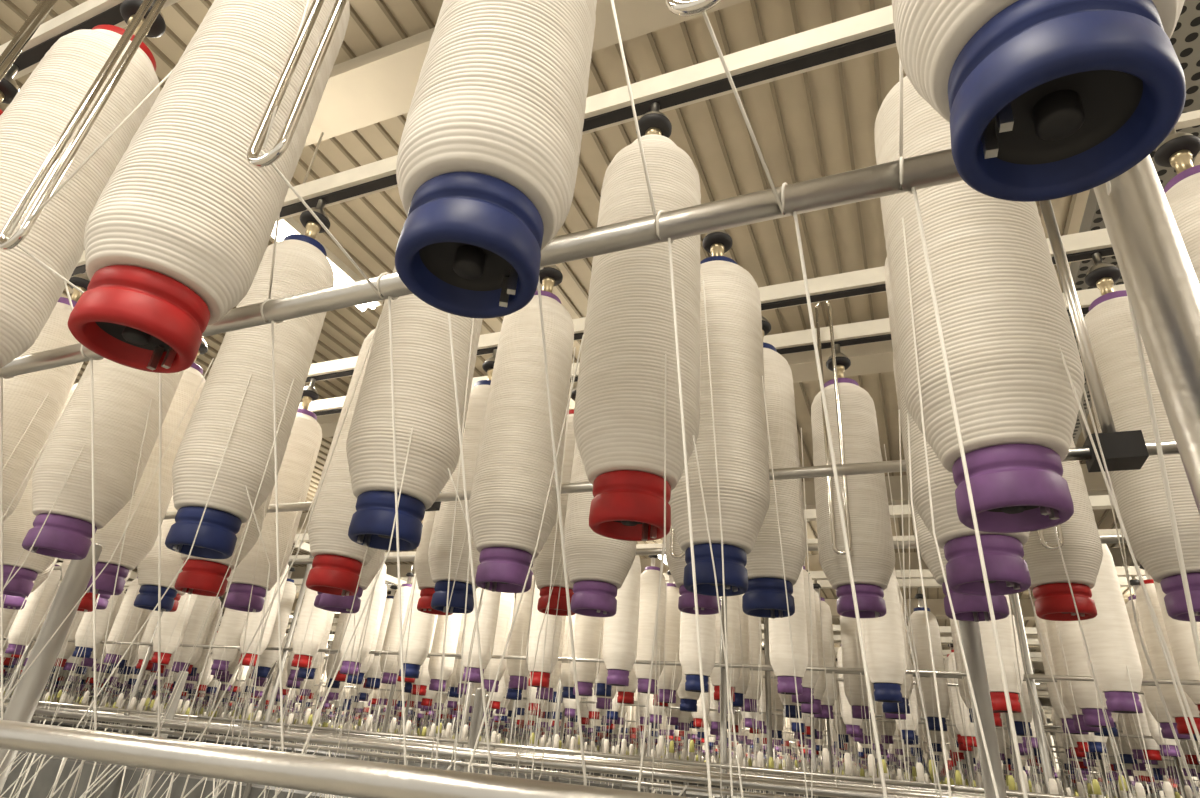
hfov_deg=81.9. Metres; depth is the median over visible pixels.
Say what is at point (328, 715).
distant creel
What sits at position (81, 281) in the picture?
hanger
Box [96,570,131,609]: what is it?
yarn bobbin
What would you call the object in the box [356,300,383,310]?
skylight
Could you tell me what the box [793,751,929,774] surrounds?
distant creel
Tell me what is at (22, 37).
guide
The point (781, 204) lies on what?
thread
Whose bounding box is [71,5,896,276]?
ceiling beam
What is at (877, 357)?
ceiling beam
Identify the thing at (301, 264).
yarn bobbin
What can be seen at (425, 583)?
yarn bobbin
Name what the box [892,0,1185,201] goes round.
yarn bobbin
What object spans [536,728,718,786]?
distant creel
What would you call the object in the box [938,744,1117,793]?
distant creel
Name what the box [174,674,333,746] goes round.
distant creel
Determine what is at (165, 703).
distant creel
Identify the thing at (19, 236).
guide
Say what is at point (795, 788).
rail
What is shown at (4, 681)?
distant creel
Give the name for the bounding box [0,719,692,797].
rail
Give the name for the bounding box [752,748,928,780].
distant creel
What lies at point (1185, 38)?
cable tray
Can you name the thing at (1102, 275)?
hanger
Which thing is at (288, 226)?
skylight
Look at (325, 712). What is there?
distant creel
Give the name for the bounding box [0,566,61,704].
distant creel
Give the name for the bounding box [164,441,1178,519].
rod
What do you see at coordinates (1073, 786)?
distant creel
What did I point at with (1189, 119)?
rail
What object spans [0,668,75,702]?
distant creel
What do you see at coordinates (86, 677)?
distant creel
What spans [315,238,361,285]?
skylight
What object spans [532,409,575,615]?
yarn bobbin
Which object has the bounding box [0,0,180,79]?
rail
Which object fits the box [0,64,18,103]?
hanger
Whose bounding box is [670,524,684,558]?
guide
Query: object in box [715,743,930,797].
distant creel
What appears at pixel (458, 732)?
distant creel
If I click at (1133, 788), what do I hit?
distant creel
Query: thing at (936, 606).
ceiling beam
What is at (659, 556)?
lamp
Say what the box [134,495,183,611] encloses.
yarn bobbin
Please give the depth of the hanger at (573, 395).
1.95 m
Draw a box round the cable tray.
[1009,0,1199,599]
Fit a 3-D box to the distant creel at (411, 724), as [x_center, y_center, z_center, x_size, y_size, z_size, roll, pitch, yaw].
[-4.069,10.219,20.378,3.769,2.208,1.504,-7,-30,22]
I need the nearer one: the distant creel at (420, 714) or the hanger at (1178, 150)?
the hanger at (1178, 150)
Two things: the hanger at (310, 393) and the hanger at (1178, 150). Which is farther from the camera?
the hanger at (310, 393)
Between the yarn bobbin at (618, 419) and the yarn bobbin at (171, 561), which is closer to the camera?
the yarn bobbin at (618, 419)
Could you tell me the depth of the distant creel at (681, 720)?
5.65 m
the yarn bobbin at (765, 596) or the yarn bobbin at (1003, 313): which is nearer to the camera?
the yarn bobbin at (1003, 313)
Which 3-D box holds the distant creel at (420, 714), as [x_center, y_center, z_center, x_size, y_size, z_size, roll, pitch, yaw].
[-1.552,4.670,9.143,3.769,2.208,1.504,-7,-30,22]
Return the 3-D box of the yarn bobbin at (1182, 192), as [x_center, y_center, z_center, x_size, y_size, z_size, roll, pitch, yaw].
[0.869,-0.060,0.901,0.154,0.608,0.154,-5,-29,19]
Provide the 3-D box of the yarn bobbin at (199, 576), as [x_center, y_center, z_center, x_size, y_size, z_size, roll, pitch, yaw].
[-0.825,0.143,1.602,0.161,0.608,0.161,-8,-30,25]
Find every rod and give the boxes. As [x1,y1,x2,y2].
[0,148,962,376]
[135,534,1125,567]
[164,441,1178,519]
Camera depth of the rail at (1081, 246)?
1.56 m
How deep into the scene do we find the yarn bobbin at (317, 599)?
1.95 m
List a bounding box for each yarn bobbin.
[0,25,159,368]
[0,383,77,596]
[0,558,57,609]
[3,297,82,520]
[22,358,183,559]
[61,559,97,611]
[68,0,349,372]
[85,362,205,594]
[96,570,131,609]
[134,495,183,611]
[165,234,333,558]
[169,591,184,611]
[174,490,272,596]
[223,408,321,612]
[306,327,377,595]
[314,592,322,608]
[319,549,385,612]
[346,267,482,550]
[395,0,596,318]
[414,511,452,614]
[427,380,490,613]
[468,290,573,592]
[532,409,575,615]
[564,442,636,616]
[573,134,700,540]
[666,527,720,614]
[668,256,769,595]
[742,342,806,617]
[811,378,894,617]
[874,75,1084,532]
[885,258,1030,595]
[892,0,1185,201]
[893,357,1008,621]
[1022,437,1102,620]
[1079,290,1199,621]
[1164,165,1199,282]
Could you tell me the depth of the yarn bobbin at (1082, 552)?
1.28 m
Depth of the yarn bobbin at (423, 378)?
0.97 m
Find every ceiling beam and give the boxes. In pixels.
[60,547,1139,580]
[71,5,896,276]
[218,621,1039,649]
[220,599,1128,619]
[296,464,1109,533]
[304,0,747,146]
[316,340,893,437]
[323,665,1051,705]
[328,641,1043,670]
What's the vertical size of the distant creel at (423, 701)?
2.208 m
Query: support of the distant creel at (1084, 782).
on the floor
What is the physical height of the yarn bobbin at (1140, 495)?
0.581 m
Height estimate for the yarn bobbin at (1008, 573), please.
0.609 m
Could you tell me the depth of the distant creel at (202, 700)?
17.18 m
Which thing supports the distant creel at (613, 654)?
on the floor
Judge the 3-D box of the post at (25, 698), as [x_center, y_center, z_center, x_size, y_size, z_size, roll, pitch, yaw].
[-1.080,0.567,1.297,0.070,0.600,0.070,-7,-30,22]
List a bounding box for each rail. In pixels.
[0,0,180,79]
[0,705,938,797]
[0,712,800,797]
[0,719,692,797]
[37,707,971,797]
[299,284,1125,415]
[305,228,1114,382]
[1174,110,1199,129]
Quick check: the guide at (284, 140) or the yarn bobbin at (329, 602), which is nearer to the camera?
the guide at (284, 140)
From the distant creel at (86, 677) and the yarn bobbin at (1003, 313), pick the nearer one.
the yarn bobbin at (1003, 313)
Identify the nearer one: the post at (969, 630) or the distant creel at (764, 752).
the post at (969, 630)
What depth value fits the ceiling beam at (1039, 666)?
14.02 m
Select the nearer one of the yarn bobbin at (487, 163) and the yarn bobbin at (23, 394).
the yarn bobbin at (487, 163)
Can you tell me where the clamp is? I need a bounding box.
[425,492,440,510]
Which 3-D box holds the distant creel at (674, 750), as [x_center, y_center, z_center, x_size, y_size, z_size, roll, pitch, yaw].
[3.565,10.614,19.761,3.769,2.208,1.504,-7,-30,22]
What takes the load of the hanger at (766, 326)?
hanging from the rail at (1081, 246)
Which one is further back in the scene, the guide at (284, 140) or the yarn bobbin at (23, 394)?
the yarn bobbin at (23, 394)
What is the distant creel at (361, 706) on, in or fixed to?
on the floor
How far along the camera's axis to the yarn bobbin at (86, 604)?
2.08 m
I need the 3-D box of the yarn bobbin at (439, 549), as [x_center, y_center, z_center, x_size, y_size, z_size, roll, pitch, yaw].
[-0.314,0.225,1.700,0.154,0.579,0.155,-6,-29,20]
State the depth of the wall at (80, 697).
23.41 m
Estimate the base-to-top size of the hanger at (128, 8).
0.114 m
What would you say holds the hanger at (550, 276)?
hanging from the rail at (1189, 119)
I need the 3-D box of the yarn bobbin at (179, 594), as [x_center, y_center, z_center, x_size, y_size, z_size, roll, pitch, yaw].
[-1.407,0.444,2.364,0.154,0.542,0.154,6,-27,-1]
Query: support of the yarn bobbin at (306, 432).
hanging from the hanger at (310, 393)
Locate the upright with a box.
[1039,200,1148,471]
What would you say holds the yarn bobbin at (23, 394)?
hanging from the hanger at (81, 281)
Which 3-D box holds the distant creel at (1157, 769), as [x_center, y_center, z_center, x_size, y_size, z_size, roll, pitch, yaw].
[5.059,3.876,6.402,3.769,2.208,1.504,-7,-30,22]
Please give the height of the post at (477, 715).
1.340 m
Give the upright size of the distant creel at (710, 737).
2.206 m
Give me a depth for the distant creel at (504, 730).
14.54 m
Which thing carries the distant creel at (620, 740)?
on the floor
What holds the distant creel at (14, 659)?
on the floor
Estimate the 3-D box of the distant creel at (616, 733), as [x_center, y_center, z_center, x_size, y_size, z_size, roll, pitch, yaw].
[-0.528,5.859,11.267,3.769,2.208,1.504,-7,-30,22]
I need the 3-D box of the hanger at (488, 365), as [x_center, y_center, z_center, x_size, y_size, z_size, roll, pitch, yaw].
[-0.288,-0.082,1.861,0.058,0.114,0.058,-7,-30,22]
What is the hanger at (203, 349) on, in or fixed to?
hanging from the rail at (1189, 119)
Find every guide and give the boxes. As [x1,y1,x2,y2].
[0,0,57,80]
[0,0,166,250]
[247,0,346,167]
[666,0,720,15]
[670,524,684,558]
[815,301,851,554]
[1037,525,1063,549]
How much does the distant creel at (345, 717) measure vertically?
2.208 m
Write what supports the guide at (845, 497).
hanging from the rail at (1081, 246)
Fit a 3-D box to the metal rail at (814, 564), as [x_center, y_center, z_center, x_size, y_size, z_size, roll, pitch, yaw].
[-2.280,2.763,11.039,38.000,0.276,0.240,-7,-30,22]
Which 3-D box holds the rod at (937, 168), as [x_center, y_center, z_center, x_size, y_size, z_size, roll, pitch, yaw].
[-1.109,0.003,1.030,3.098,0.022,0.022,-7,-30,22]
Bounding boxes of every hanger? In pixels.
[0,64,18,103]
[69,271,89,301]
[120,0,165,37]
[194,339,207,362]
[300,199,329,238]
[301,378,318,409]
[482,349,496,379]
[539,265,562,292]
[571,387,575,400]
[636,102,671,137]
[703,230,732,255]
[762,316,770,336]
[826,344,850,377]
[1085,253,1120,294]
[1154,128,1199,173]
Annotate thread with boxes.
[0,0,1199,797]
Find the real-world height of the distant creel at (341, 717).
2.206 m
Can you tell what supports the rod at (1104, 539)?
attached to the distant creel at (55, 567)
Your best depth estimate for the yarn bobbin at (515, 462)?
1.24 m
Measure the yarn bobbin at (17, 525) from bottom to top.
0.607 m
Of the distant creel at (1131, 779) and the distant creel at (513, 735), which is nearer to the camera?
the distant creel at (1131, 779)
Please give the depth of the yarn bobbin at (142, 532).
1.65 m
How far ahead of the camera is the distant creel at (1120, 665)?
2.62 m
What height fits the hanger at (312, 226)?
0.114 m
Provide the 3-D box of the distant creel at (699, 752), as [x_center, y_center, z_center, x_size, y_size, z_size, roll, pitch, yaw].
[4.588,11.802,21.884,3.769,2.208,1.504,-7,-30,22]
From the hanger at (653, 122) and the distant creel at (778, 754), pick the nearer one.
the hanger at (653, 122)
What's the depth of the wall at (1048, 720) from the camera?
22.98 m
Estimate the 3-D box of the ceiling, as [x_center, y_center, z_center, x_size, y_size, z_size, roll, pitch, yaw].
[-1.115,3.908,13.517,38.000,0.140,31.600,-7,-30,22]
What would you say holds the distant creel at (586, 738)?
on the floor
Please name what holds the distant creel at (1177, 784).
on the floor
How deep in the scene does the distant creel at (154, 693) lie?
11.84 m
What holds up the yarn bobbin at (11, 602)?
hanging from the hanger
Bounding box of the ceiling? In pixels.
[0,0,1199,672]
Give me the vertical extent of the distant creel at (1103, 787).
2.206 m
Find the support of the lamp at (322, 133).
hanging from the ceiling
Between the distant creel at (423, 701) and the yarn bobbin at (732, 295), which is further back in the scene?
the distant creel at (423, 701)
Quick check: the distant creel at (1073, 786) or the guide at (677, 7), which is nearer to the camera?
the guide at (677, 7)
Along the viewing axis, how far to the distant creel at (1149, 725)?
4.68 m
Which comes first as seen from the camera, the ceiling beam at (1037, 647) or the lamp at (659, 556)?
the lamp at (659, 556)
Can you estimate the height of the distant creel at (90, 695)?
2.208 m
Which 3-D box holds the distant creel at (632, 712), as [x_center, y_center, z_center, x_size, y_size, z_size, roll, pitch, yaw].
[1.787,4.270,7.759,3.697,2.206,1.503,-7,-30,22]
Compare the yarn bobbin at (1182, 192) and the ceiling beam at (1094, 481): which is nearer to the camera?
the yarn bobbin at (1182, 192)
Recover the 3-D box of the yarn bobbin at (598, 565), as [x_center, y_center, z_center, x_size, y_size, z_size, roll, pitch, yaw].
[0.011,0.189,1.567,0.161,0.584,0.160,24,-33,-32]
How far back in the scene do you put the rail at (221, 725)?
1.68 m
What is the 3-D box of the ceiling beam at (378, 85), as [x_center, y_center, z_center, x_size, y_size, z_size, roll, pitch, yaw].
[-5.349,-0.803,4.668,38.000,0.276,0.240,-7,-30,22]
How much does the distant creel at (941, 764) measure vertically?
2.208 m
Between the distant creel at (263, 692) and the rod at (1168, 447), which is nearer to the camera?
the rod at (1168, 447)
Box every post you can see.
[0,543,102,793]
[138,671,188,797]
[464,688,486,772]
[959,620,1006,797]
[1093,154,1199,514]
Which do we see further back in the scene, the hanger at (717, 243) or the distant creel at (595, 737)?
the distant creel at (595, 737)
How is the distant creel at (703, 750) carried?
on the floor
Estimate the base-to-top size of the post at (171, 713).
1.340 m
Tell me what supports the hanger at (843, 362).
hanging from the rail at (872, 331)
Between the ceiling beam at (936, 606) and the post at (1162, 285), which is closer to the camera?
the post at (1162, 285)
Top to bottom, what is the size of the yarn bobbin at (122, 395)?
0.606 m
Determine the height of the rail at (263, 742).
0.010 m
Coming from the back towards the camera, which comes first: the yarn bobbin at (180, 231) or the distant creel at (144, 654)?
the distant creel at (144, 654)
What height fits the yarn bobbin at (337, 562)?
0.607 m
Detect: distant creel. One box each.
[0,555,392,797]
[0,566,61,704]
[0,623,271,742]
[0,658,23,696]
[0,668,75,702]
[0,676,93,723]
[0,685,102,721]
[31,674,229,738]
[64,689,209,732]
[74,693,193,727]
[163,700,292,739]
[165,703,256,717]
[172,654,396,758]
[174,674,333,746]
[186,617,528,763]
[197,505,954,797]
[254,692,363,726]
[266,690,413,752]
[297,670,484,762]
[321,717,421,732]
[345,717,458,730]
[354,700,618,786]
[388,718,548,767]
[410,724,519,740]
[458,732,551,743]
[460,726,600,744]
[468,716,678,783]
[486,624,943,797]
[513,735,633,755]
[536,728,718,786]
[594,738,732,762]
[596,690,933,797]
[634,745,765,758]
[674,719,933,797]
[674,750,781,760]
[695,752,798,764]
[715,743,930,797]
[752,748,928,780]
[776,755,929,776]
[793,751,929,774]
[904,495,1199,797]
[915,626,1199,797]
[925,681,1199,797]
[927,706,1193,797]
[928,723,1199,797]
[937,735,1153,797]
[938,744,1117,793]
[938,750,1086,789]
[1077,782,1164,796]
[1102,787,1195,797]
[1133,788,1194,797]
[1152,784,1199,796]
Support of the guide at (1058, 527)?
hanging from the rail at (1081, 246)
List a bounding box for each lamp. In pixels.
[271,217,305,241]
[303,132,323,182]
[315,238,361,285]
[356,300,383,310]
[658,555,666,563]
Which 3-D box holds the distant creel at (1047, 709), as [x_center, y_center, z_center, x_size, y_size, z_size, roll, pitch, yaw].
[6.082,5.065,8.526,3.769,2.208,1.504,-7,-30,22]
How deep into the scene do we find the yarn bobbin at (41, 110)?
0.84 m
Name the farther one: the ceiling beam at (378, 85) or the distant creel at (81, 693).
the distant creel at (81, 693)
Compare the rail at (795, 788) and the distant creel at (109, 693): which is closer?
the rail at (795, 788)
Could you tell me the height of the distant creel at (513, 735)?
2.206 m
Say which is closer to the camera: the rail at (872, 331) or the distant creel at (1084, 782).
the rail at (872, 331)
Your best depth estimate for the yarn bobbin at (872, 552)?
1.47 m
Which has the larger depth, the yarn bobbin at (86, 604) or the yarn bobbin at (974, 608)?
the yarn bobbin at (86, 604)
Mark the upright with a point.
(1123, 450)
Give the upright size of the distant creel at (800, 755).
2.206 m
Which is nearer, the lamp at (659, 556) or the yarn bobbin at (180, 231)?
the yarn bobbin at (180, 231)

